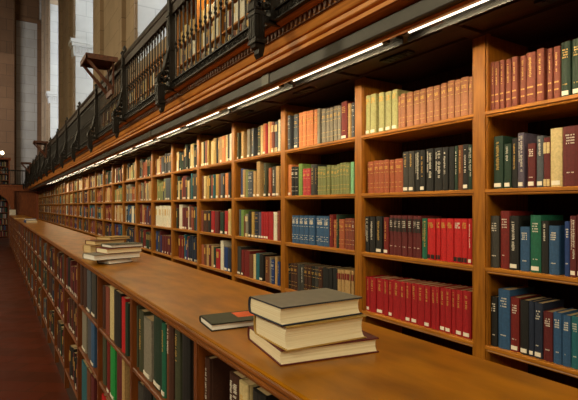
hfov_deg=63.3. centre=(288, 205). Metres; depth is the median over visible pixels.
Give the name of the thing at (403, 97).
book
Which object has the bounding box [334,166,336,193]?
book
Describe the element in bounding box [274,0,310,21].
railing section
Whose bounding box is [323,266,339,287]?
book
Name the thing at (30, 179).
railing post
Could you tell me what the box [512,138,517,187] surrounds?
book
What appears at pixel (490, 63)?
book
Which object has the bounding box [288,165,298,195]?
book
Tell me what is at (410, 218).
book
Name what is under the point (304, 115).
book
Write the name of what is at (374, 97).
book
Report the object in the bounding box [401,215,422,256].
book
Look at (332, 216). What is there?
book
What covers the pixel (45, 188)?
bay
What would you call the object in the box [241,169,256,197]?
book
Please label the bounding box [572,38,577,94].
book
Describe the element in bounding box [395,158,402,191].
book
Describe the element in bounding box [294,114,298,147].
book
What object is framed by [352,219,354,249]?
book
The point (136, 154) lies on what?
bay
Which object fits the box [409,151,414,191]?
book
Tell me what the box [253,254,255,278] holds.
book
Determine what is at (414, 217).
book
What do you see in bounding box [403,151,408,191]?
book
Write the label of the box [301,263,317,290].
book
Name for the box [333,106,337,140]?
book
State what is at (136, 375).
bay
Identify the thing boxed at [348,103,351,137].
book
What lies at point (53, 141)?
railing section
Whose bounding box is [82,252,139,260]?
book
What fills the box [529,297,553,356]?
book
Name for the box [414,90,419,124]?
book
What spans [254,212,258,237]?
book
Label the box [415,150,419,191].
book
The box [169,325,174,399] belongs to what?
book
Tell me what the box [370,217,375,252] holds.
book
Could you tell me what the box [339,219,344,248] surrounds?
book
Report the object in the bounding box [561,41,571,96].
book
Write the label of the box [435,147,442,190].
book
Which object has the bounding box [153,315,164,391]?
book
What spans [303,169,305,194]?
book
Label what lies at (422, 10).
channel
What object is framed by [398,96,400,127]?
book
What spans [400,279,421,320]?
book
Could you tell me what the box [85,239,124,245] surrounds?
book
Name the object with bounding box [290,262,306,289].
book
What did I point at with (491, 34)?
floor
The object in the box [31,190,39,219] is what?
bay
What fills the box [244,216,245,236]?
book
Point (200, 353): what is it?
bay
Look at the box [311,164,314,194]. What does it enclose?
book
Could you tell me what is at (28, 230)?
bay
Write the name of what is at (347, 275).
book
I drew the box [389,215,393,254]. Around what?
book
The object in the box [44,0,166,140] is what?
window
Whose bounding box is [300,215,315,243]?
book
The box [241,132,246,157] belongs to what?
book
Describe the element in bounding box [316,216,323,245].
book
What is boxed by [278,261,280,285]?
book
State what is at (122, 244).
book
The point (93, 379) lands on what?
book
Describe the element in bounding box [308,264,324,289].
book
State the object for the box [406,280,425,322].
book
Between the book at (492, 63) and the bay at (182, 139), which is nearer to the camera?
the book at (492, 63)
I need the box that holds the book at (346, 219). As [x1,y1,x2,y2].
[345,218,348,248]
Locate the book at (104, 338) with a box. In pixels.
[103,336,106,385]
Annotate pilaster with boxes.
[36,191,37,218]
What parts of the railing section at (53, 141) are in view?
rail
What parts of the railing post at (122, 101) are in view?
post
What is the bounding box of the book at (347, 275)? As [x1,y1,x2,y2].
[344,269,354,293]
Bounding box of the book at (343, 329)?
[253,314,366,351]
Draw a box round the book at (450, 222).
[447,218,462,261]
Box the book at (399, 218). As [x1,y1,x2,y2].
[397,215,419,255]
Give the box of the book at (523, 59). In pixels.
[520,55,526,104]
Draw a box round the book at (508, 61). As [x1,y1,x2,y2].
[506,59,511,106]
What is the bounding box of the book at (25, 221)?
[24,220,37,222]
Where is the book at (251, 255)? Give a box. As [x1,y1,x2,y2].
[250,254,252,277]
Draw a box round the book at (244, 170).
[242,169,246,196]
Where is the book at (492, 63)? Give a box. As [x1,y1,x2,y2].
[491,62,494,109]
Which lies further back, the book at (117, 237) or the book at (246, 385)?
the book at (117, 237)
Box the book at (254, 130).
[251,128,257,155]
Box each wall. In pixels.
[14,191,35,217]
[16,0,40,183]
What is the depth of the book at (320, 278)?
2.84 m
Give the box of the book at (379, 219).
[376,216,389,252]
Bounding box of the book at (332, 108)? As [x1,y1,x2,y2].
[330,107,333,140]
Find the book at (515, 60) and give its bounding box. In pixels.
[512,56,519,105]
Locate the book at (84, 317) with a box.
[82,311,87,353]
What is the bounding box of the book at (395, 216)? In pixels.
[393,215,403,254]
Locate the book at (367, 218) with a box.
[365,216,375,251]
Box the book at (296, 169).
[294,167,298,195]
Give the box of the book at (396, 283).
[393,278,417,318]
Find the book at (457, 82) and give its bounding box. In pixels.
[455,79,460,116]
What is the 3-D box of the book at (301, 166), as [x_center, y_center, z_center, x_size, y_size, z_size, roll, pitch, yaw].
[0.134,-0.170,3.071,0.154,0.204,0.040,0,0,-32]
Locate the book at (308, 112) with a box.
[306,111,309,145]
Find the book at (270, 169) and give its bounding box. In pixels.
[268,168,271,196]
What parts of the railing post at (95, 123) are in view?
post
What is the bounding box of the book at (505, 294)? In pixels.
[499,285,533,349]
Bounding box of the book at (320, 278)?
[318,266,332,288]
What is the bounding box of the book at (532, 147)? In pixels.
[528,143,536,187]
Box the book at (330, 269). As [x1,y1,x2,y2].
[329,266,346,288]
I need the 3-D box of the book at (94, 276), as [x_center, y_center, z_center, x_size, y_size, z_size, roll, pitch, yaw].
[-1.162,0.556,3.000,0.177,0.282,0.144,0,0,-32]
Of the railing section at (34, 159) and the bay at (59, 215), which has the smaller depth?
the bay at (59, 215)
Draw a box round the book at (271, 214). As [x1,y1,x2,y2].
[269,212,273,239]
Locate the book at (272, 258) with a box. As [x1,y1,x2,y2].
[270,257,274,282]
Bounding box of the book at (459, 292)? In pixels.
[456,287,472,336]
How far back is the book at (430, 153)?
2.12 m
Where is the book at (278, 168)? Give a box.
[276,166,280,195]
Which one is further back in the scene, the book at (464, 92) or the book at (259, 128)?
the book at (259, 128)
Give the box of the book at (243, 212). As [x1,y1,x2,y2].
[241,210,260,235]
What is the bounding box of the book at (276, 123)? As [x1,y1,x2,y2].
[274,122,277,151]
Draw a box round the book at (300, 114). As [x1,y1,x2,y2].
[299,112,302,146]
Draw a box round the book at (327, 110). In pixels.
[326,108,329,141]
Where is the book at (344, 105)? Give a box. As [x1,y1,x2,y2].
[341,101,351,138]
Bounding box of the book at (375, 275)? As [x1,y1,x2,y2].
[366,275,379,309]
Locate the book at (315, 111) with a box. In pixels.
[314,109,316,143]
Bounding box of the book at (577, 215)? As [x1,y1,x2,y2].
[577,215,577,277]
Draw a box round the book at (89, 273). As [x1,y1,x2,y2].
[86,269,91,313]
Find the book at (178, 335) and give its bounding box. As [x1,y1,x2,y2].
[175,329,181,399]
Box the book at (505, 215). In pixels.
[501,211,532,268]
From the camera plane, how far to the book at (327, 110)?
2.78 m
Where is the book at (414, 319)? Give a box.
[411,281,431,323]
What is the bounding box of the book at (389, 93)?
[385,91,391,130]
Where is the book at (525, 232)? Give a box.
[520,226,530,271]
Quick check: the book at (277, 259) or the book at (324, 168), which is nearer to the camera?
the book at (324, 168)
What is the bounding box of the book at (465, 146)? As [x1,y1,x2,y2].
[463,144,471,189]
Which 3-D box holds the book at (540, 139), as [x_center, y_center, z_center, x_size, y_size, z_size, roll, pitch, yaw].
[0.966,-0.161,1.737,0.140,0.187,0.025,0,0,-32]
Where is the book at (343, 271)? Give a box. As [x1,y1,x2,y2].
[341,269,347,291]
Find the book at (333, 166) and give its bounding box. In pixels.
[331,165,336,193]
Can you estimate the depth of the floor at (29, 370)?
5.47 m
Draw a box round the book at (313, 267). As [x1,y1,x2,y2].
[312,265,327,288]
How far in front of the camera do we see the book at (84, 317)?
3.20 m
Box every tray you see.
[33,140,47,144]
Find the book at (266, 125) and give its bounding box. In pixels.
[265,124,267,153]
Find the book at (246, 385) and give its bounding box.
[239,378,258,399]
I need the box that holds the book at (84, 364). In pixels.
[82,359,88,399]
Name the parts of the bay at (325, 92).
shelf, shelf, shelf, shelf, soffit panel, panel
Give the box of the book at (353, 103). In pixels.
[352,102,354,136]
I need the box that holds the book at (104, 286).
[103,284,109,328]
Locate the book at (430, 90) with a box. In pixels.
[427,87,433,122]
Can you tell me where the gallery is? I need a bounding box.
[0,169,28,209]
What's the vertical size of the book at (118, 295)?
0.266 m
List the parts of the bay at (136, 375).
shelf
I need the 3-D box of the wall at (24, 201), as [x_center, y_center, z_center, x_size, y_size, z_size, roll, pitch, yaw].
[-11.833,0.495,21.061,0.920,2.310,0.140,0,0,-32]
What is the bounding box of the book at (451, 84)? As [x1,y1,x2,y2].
[447,80,454,118]
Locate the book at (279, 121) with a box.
[278,119,280,150]
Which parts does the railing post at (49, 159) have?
post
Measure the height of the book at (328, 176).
0.174 m
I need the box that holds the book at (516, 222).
[510,215,530,269]
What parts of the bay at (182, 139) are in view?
shelf, shelf, shelf, shelf, soffit panel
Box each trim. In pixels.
[1,0,40,155]
[41,0,135,149]
[46,38,92,103]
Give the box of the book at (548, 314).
[544,307,565,361]
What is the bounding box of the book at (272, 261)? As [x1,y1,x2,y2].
[271,259,274,283]
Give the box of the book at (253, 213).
[251,212,254,237]
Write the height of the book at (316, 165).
0.188 m
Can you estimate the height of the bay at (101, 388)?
1.256 m
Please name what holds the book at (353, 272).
on the bay at (325, 92)
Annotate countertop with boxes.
[9,215,577,399]
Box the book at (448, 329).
[445,285,469,333]
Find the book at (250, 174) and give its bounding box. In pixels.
[248,171,252,196]
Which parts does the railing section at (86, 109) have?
rail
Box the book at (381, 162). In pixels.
[379,160,383,192]
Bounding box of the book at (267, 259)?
[265,256,280,282]
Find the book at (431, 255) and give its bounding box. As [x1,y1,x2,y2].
[427,218,447,259]
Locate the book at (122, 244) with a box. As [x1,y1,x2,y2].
[101,242,142,247]
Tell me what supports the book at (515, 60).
on the bay at (536, 24)
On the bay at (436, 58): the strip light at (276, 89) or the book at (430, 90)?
the book at (430, 90)
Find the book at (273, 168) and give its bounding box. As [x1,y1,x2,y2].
[272,167,275,195]
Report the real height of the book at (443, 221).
0.186 m
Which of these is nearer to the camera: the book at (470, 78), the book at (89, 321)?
the book at (470, 78)
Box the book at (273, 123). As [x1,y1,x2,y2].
[271,122,274,152]
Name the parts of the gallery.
rail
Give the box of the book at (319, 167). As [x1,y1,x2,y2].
[318,166,323,194]
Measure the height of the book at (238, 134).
0.219 m
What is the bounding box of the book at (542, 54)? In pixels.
[537,48,547,100]
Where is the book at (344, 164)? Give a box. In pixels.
[343,162,350,193]
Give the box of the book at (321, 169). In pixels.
[320,167,322,194]
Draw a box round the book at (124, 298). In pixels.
[122,296,129,352]
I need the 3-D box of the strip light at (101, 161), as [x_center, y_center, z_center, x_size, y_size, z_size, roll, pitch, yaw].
[-2.869,-0.681,7.154,0.086,0.043,0.830,0,0,-32]
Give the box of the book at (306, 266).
[304,264,319,289]
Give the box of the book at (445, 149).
[443,147,448,190]
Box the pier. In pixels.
[0,0,15,209]
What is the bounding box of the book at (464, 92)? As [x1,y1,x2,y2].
[460,77,468,115]
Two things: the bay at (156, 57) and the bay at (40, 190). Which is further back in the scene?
the bay at (40, 190)
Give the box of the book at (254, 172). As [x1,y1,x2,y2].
[253,171,256,196]
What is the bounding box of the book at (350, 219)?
[348,218,354,249]
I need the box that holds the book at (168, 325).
[167,323,169,399]
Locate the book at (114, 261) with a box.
[97,258,132,264]
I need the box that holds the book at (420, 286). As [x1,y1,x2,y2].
[418,282,438,325]
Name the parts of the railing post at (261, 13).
post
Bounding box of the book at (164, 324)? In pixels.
[161,322,166,397]
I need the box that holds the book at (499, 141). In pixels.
[494,136,516,188]
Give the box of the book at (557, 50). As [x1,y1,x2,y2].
[554,46,560,97]
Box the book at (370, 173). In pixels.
[367,161,373,192]
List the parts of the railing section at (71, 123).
rail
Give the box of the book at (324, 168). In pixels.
[323,167,326,194]
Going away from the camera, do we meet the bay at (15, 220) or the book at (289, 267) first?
the book at (289, 267)
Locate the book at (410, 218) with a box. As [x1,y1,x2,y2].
[408,215,428,256]
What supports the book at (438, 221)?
on the bay at (436, 58)
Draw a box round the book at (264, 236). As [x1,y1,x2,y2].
[263,212,265,238]
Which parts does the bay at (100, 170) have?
soffit panel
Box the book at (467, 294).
[463,289,472,338]
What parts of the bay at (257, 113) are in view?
shelf, shelf, shelf, shelf, soffit panel, panel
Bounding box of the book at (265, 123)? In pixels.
[263,123,265,153]
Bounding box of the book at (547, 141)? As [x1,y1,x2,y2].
[543,137,550,186]
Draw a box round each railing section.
[33,159,35,179]
[36,155,38,177]
[40,149,43,174]
[44,143,49,170]
[50,135,56,168]
[57,124,65,164]
[66,110,78,157]
[78,89,95,149]
[96,58,122,137]
[123,4,170,119]
[170,0,270,88]
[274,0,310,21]
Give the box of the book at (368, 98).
[366,95,370,133]
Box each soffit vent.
[293,86,315,94]
[380,49,414,62]
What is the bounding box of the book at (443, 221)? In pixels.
[441,218,455,260]
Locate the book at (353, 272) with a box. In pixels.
[351,271,354,294]
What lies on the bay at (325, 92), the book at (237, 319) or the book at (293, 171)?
the book at (293, 171)
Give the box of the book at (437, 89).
[434,85,440,120]
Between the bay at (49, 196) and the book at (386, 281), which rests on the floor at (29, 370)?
the bay at (49, 196)
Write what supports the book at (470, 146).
on the bay at (436, 58)
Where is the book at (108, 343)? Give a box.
[107,341,109,394]
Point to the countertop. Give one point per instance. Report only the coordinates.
(405, 367)
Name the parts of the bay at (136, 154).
shelf, soffit panel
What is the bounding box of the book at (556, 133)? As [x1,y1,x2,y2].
[551,128,562,186]
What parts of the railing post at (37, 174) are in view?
post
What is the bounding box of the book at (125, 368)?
[122,359,129,399]
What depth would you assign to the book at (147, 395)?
1.89 m
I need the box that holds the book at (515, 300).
[511,293,540,351]
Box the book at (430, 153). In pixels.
[426,148,434,190]
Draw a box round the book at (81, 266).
[80,264,83,304]
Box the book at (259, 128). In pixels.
[258,126,260,154]
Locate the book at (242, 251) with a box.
[241,249,255,275]
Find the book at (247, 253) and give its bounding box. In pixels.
[244,249,265,276]
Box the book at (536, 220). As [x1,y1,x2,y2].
[531,215,562,272]
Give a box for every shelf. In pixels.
[21,162,30,172]
[33,140,47,157]
[80,52,117,98]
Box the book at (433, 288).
[431,283,455,328]
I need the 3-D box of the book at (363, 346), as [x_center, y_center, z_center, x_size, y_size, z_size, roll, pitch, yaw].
[0.055,0.342,1.212,0.262,0.036,0.240,0,0,-23]
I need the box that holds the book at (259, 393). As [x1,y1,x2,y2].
[253,386,278,399]
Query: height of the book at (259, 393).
0.259 m
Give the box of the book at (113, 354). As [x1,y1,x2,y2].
[110,344,116,399]
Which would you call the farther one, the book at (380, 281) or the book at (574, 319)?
the book at (380, 281)
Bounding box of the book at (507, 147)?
[504,144,511,188]
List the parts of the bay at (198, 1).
shelf, shelf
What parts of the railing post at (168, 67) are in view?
post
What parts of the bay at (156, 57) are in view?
cornice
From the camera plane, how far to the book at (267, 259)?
3.40 m
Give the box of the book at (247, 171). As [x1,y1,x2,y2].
[246,170,256,196]
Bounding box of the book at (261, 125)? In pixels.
[261,125,262,154]
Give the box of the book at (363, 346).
[247,326,378,365]
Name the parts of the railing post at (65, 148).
post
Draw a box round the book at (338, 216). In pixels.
[336,214,354,247]
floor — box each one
[0,237,69,399]
[398,34,529,84]
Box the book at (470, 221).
[468,219,472,264]
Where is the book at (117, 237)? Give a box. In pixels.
[96,235,129,239]
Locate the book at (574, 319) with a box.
[571,314,577,368]
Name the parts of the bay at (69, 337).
shelf, shelf, shelf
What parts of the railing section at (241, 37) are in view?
rail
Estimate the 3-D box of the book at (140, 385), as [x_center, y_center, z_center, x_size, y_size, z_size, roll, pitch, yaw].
[-0.564,0.883,2.046,0.177,0.242,0.088,0,0,-32]
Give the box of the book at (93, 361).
[90,322,96,367]
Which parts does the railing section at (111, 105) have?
rail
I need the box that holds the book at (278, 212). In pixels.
[277,211,280,240]
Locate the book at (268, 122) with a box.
[268,122,269,152]
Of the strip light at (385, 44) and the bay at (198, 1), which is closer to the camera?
the strip light at (385, 44)
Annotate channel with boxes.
[29,0,470,190]
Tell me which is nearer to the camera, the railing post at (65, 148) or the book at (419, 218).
the book at (419, 218)
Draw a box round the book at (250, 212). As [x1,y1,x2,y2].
[248,211,266,236]
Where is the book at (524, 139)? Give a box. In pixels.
[518,133,544,187]
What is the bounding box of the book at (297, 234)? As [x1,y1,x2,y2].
[295,215,307,242]
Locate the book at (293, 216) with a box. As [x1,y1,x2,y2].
[292,215,295,242]
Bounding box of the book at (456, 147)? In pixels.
[455,146,457,189]
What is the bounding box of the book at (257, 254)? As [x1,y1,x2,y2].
[256,252,271,279]
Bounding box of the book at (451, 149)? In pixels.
[449,147,454,189]
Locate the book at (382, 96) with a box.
[379,92,385,131]
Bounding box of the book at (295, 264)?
[294,262,309,290]
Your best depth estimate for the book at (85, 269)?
3.19 m
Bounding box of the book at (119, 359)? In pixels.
[117,353,121,399]
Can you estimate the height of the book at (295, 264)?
0.173 m
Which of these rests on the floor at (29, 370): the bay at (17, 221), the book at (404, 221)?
the bay at (17, 221)
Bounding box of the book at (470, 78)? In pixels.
[469,77,472,114]
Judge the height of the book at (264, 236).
0.200 m
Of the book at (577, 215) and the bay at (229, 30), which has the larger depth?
the bay at (229, 30)
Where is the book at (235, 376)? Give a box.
[230,370,246,399]
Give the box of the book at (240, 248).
[237,245,258,274]
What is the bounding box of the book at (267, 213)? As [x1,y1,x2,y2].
[266,212,268,239]
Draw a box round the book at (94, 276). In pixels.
[91,272,96,318]
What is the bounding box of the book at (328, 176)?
[326,165,331,194]
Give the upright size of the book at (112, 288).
0.271 m
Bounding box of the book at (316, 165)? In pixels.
[315,164,326,194]
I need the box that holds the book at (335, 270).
[333,266,354,290]
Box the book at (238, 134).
[237,133,240,158]
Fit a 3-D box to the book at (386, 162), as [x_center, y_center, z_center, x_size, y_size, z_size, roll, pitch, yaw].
[0.540,-0.150,2.394,0.126,0.166,0.033,0,0,-32]
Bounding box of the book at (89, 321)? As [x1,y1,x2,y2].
[88,318,90,359]
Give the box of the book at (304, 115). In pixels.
[302,111,306,146]
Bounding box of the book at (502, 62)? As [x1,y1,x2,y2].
[500,60,505,108]
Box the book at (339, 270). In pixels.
[337,268,354,291]
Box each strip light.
[85,164,98,167]
[93,159,108,164]
[103,154,121,160]
[116,147,138,154]
[132,138,159,148]
[152,126,188,139]
[180,109,229,128]
[220,82,293,111]
[282,36,402,86]
[390,0,513,41]
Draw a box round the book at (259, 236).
[258,212,260,238]
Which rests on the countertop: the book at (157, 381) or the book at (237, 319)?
the book at (237, 319)
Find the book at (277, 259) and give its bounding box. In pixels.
[275,257,280,284]
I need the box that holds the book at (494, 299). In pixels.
[491,295,498,346]
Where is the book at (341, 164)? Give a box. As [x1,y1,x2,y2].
[340,163,342,193]
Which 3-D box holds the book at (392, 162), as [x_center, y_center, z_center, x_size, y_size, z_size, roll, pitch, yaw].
[0.561,-0.149,2.366,0.124,0.163,0.032,0,0,-32]
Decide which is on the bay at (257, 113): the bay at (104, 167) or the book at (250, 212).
the book at (250, 212)
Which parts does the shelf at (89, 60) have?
foot rail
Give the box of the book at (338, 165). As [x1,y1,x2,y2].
[337,164,339,193]
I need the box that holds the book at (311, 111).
[310,110,313,144]
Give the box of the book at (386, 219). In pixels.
[384,217,389,253]
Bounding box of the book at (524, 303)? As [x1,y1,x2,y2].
[520,296,546,354]
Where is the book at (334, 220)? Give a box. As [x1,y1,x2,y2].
[334,220,335,247]
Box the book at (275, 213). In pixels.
[274,212,276,240]
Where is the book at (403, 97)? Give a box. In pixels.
[400,93,406,127]
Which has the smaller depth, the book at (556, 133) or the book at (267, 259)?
the book at (556, 133)
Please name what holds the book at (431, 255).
on the bay at (436, 58)
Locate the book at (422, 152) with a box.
[420,150,425,190]
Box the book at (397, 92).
[392,89,410,128]
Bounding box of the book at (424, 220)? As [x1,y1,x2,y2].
[422,218,437,258]
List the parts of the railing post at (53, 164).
post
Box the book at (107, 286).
[106,285,109,334]
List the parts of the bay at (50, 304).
shelf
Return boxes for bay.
[11,217,12,250]
[12,218,12,247]
[13,219,13,253]
[14,219,16,261]
[15,220,15,258]
[16,221,16,260]
[17,221,19,268]
[18,222,20,271]
[20,223,22,276]
[21,224,24,281]
[23,225,26,287]
[25,227,29,294]
[27,228,31,299]
[30,230,35,310]
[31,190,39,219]
[33,189,42,220]
[33,232,39,320]
[36,188,45,221]
[37,235,44,333]
[38,187,47,221]
[40,186,50,222]
[40,190,40,219]
[41,238,50,349]
[43,184,56,224]
[43,188,45,221]
[45,184,57,225]
[45,185,54,223]
[47,242,58,369]
[52,182,64,226]
[54,182,64,227]
[54,246,68,395]
[57,180,67,228]
[62,178,75,229]
[64,177,76,231]
[64,253,76,399]
[69,175,81,232]
[75,173,87,234]
[77,262,96,399]
[80,170,97,236]
[85,168,102,237]
[92,164,114,235]
[97,276,129,399]
[100,161,121,235]
[105,156,147,241]
[122,150,170,254]
[128,79,134,108]
[130,298,166,399]
[134,69,145,103]
[135,143,179,260]
[145,57,159,94]
[147,134,219,268]
[171,121,262,279]
[177,0,194,75]
[194,342,212,399]
[197,0,219,61]
[202,103,317,293]
[222,0,248,43]
[246,75,397,292]
[316,30,473,355]
[428,0,577,388]
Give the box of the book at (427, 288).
[424,283,444,327]
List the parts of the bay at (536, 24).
soffit panel, shelf, shelf, shelf, shelf, panel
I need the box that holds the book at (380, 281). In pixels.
[377,276,397,314]
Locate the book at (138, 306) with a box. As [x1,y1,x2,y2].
[137,305,145,366]
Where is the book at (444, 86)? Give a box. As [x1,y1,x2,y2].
[441,83,447,119]
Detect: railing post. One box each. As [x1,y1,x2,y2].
[29,159,33,185]
[32,155,36,183]
[35,151,40,181]
[39,145,44,179]
[45,137,51,176]
[51,128,58,172]
[59,117,67,167]
[71,101,80,161]
[87,79,99,152]
[111,46,128,137]
[154,0,177,113]
[247,0,280,59]
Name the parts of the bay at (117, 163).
soffit panel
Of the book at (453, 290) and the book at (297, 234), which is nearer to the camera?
the book at (453, 290)
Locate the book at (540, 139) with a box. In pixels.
[537,136,549,186]
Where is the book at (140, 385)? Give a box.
[138,381,142,399]
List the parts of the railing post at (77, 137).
post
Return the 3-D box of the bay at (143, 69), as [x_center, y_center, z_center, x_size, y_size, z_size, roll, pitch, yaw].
[-2.571,-1.665,8.573,0.350,1.470,0.800,0,0,-32]
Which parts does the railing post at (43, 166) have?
post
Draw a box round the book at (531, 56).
[527,51,536,102]
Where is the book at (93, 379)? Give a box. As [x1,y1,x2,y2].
[91,374,96,399]
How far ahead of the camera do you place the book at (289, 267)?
3.15 m
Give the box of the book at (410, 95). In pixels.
[407,92,413,125]
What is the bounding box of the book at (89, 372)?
[87,367,92,399]
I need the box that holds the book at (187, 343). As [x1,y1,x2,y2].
[182,334,193,399]
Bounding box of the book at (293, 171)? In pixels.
[291,167,294,195]
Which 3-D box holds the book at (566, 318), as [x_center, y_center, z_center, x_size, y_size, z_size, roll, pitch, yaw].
[1.010,0.466,1.653,0.133,0.176,0.028,0,0,-32]
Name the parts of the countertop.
edge moulding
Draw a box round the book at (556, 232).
[549,225,564,274]
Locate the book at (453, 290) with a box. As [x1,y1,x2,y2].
[452,286,472,334]
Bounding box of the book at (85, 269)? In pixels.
[84,267,86,307]
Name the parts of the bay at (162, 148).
soffit panel, shelf, shelf, shelf, shelf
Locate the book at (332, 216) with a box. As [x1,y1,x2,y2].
[330,214,335,246]
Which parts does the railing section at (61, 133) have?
rail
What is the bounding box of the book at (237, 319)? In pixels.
[199,310,253,331]
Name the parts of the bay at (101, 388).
shelf, shelf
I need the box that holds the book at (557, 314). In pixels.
[554,308,577,364]
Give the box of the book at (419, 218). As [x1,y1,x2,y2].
[416,216,441,257]
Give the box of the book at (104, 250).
[96,246,142,253]
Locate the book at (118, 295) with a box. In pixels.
[114,289,126,347]
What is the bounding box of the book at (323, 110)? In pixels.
[322,109,325,142]
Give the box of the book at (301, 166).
[299,164,310,195]
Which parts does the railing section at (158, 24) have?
rail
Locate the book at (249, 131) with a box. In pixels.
[247,129,251,156]
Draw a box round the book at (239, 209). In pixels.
[239,209,257,235]
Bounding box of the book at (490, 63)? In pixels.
[490,63,490,110]
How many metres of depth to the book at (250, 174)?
3.61 m
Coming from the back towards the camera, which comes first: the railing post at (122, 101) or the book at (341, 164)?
the railing post at (122, 101)
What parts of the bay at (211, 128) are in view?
shelf, shelf, shelf, shelf, soffit panel, panel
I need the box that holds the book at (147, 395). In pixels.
[143,384,152,399]
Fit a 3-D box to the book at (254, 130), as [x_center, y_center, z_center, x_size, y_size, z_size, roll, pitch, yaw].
[-0.213,-0.486,3.639,0.165,0.220,0.033,0,0,-32]
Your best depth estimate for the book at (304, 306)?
1.12 m
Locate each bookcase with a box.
[0,157,10,183]
[0,200,8,237]
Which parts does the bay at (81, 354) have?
shelf, shelf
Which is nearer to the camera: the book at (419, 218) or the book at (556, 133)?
the book at (556, 133)
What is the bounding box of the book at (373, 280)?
[370,275,387,312]
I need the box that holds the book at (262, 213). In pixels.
[261,212,263,238]
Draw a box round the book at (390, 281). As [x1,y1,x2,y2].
[389,278,406,316]
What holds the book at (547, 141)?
on the bay at (536, 24)
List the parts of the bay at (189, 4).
shelf, shelf, cornice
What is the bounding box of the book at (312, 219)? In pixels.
[309,216,316,244]
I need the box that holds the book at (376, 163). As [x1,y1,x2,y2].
[374,161,378,192]
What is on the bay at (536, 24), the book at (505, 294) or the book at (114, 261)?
the book at (505, 294)
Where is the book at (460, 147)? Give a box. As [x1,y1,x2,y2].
[458,145,462,189]
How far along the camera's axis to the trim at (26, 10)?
30.58 m
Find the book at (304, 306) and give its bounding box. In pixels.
[248,288,361,326]
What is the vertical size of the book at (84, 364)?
0.298 m
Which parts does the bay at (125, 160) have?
shelf, soffit panel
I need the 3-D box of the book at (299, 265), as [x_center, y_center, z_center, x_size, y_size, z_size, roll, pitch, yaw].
[0.118,0.466,3.077,0.133,0.174,0.038,0,0,-32]
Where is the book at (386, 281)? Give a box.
[384,277,402,315]
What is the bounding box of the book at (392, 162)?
[390,160,394,191]
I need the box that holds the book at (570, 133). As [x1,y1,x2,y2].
[563,125,577,185]
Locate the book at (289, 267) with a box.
[288,263,290,288]
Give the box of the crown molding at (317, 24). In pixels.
[27,0,420,188]
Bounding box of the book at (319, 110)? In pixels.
[317,108,322,143]
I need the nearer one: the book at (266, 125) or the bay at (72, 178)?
the book at (266, 125)
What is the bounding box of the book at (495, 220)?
[491,216,500,267]
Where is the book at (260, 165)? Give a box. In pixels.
[257,161,280,196]
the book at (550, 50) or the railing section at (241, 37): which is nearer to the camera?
the book at (550, 50)
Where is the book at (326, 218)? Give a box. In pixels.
[324,216,329,246]
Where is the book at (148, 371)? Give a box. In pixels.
[143,315,153,381]
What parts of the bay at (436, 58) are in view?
soffit panel, shelf, shelf, shelf, shelf, panel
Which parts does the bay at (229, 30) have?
shelf, shelf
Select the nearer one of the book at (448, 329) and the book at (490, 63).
the book at (490, 63)
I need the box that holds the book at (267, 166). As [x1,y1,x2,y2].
[263,163,280,196]
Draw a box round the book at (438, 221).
[436,218,450,260]
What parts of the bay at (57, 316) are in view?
shelf, shelf, shelf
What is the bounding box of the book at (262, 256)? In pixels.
[259,253,278,280]
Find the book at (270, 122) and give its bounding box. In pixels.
[270,122,271,152]
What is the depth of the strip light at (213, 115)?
3.59 m
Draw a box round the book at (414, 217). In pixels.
[413,216,416,257]
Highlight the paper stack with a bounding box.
[9,210,15,214]
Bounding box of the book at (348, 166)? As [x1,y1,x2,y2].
[345,163,350,193]
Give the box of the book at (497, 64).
[495,61,499,109]
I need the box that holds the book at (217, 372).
[205,355,234,399]
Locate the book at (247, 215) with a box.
[245,214,248,236]
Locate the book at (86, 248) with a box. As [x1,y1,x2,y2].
[83,244,100,252]
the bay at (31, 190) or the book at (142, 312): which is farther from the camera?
the bay at (31, 190)
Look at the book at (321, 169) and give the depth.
2.83 m
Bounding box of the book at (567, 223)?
[565,221,569,276]
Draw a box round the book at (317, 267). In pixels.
[315,265,331,288]
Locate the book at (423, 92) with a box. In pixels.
[420,88,426,123]
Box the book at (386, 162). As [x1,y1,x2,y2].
[384,160,389,192]
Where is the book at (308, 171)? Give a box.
[306,168,310,194]
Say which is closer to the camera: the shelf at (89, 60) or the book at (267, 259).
the book at (267, 259)
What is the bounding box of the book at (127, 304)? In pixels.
[125,302,129,355]
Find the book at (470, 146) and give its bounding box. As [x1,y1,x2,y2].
[469,145,472,189]
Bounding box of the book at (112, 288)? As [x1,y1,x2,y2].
[110,285,115,339]
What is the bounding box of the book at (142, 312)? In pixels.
[139,309,153,371]
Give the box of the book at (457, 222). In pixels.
[454,218,471,262]
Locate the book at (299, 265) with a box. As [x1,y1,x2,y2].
[298,263,311,290]
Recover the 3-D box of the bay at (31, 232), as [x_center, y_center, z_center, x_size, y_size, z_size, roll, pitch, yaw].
[-4.001,1.022,7.762,0.464,1.256,0.813,0,0,-32]
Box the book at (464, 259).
[461,218,472,263]
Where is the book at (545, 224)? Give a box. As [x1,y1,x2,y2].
[542,220,568,273]
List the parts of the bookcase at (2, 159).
panel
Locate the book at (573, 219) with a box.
[570,216,576,276]
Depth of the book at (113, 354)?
2.41 m
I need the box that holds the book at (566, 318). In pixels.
[562,311,577,366]
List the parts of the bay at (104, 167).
soffit panel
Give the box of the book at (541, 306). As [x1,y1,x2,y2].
[535,298,563,358]
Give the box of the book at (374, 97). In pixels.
[370,93,378,132]
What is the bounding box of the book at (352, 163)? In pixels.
[351,162,354,193]
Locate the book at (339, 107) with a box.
[338,105,340,139]
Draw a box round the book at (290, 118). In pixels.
[288,115,293,148]
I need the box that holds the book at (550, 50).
[548,48,553,98]
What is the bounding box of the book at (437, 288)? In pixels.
[436,284,456,329]
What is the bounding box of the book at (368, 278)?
[367,275,384,310]
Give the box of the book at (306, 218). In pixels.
[304,216,308,243]
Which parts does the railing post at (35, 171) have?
post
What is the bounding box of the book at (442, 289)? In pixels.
[440,284,464,331]

